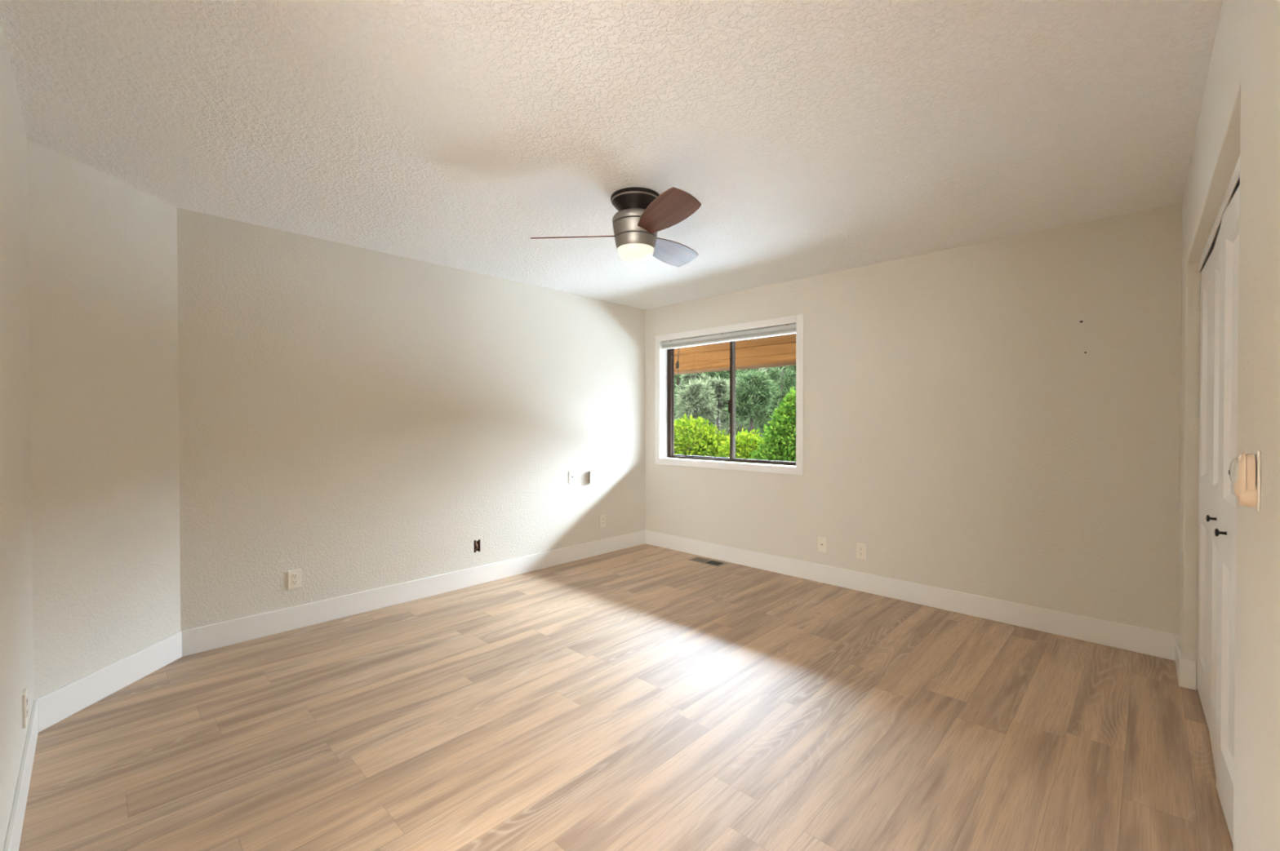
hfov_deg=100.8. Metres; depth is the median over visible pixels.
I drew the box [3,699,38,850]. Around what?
baseboard
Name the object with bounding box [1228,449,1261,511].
night light
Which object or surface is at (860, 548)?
wall outlet
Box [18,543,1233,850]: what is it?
floor
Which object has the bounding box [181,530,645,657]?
baseboard
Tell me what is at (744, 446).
bush
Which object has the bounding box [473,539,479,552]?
outlet box
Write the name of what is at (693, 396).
pine tree
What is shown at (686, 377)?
conifer
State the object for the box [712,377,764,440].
pine tree
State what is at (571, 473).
light switch
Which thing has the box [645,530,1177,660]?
baseboard
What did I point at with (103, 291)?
wall
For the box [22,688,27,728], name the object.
wall outlet
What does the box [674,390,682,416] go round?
fir tree
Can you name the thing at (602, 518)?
wall outlet
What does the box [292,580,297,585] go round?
socket
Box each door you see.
[1196,224,1221,777]
[1214,185,1239,845]
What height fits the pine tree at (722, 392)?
5.196 m
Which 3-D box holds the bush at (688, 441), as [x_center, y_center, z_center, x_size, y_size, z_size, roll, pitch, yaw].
[1.567,1.370,16.907,2.975,3.529,3.047,0,1,-3]
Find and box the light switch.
[568,471,575,484]
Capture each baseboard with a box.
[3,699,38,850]
[34,631,182,733]
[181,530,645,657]
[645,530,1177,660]
[1174,635,1196,690]
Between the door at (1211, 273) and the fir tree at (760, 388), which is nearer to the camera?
the door at (1211, 273)
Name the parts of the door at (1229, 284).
knob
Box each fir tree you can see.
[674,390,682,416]
[720,368,780,439]
[742,366,795,436]
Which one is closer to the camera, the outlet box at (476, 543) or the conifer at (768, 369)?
the outlet box at (476, 543)
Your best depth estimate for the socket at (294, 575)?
3.26 m
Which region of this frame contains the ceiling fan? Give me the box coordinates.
[530,186,701,266]
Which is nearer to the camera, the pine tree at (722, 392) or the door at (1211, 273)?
the door at (1211, 273)
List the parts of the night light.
wall plate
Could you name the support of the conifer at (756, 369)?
on the hillside
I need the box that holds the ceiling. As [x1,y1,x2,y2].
[0,0,1222,310]
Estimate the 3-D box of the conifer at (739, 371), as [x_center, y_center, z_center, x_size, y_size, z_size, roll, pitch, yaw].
[7.364,-2.495,35.106,4.379,4.600,4.854,0,1,28]
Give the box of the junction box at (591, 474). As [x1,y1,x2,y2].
[587,470,596,483]
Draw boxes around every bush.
[674,413,737,461]
[717,428,764,462]
[748,386,795,466]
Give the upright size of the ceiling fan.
0.324 m
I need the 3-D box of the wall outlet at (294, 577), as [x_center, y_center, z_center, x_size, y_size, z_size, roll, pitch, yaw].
[-2.130,0.947,3.268,0.010,0.114,0.070,0,1,44]
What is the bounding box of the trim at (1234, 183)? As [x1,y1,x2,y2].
[1199,155,1239,271]
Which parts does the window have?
sash, frame, sash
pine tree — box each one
[674,377,722,430]
[703,375,729,444]
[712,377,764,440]
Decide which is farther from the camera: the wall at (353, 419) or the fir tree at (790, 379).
the fir tree at (790, 379)
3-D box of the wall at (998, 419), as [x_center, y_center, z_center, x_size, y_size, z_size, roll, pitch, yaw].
[1.529,0.025,4.219,4.250,2.440,0.152,0,1,44]
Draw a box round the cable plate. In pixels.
[817,537,826,552]
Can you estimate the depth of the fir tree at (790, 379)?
19.61 m
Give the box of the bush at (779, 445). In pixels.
[748,386,795,466]
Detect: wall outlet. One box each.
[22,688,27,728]
[287,568,301,590]
[600,515,605,528]
[856,542,866,559]
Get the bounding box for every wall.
[0,17,33,850]
[26,137,180,700]
[177,208,645,631]
[644,202,1182,635]
[1177,0,1279,850]
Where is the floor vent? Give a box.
[688,556,727,567]
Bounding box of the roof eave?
[674,333,795,374]
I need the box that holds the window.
[655,314,804,475]
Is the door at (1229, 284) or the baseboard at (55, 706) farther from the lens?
the baseboard at (55, 706)
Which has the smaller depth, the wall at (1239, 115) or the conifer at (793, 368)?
the wall at (1239, 115)
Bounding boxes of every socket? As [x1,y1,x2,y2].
[292,573,297,578]
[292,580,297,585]
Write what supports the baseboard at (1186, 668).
attached to the wall at (1239, 115)
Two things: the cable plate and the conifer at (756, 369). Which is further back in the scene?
the conifer at (756, 369)
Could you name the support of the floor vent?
in the floor
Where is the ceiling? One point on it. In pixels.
(811, 138)
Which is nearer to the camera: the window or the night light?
the night light
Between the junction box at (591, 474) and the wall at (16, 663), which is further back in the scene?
the junction box at (591, 474)
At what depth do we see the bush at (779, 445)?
12.49 m
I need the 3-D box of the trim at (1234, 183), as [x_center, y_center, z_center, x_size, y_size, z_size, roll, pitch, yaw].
[2.024,-0.742,1.806,0.057,0.044,1.878,0,1,43]
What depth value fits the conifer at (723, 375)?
32.05 m
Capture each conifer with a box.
[674,373,720,434]
[674,374,684,419]
[703,369,740,432]
[715,368,773,435]
[735,368,765,377]
[753,365,787,434]
[755,365,795,434]
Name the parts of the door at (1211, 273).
panel, knob, panel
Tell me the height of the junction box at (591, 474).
0.119 m
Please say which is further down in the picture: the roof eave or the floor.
the floor
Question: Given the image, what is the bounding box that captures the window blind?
[662,324,795,385]
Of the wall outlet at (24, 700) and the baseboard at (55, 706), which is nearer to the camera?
the wall outlet at (24, 700)
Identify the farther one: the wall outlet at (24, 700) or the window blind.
the window blind
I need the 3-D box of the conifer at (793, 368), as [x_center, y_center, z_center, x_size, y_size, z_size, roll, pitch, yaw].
[7.692,-0.558,25.096,4.738,6.155,3.831,0,1,15]
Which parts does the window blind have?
rail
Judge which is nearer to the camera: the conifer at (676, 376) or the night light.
the night light

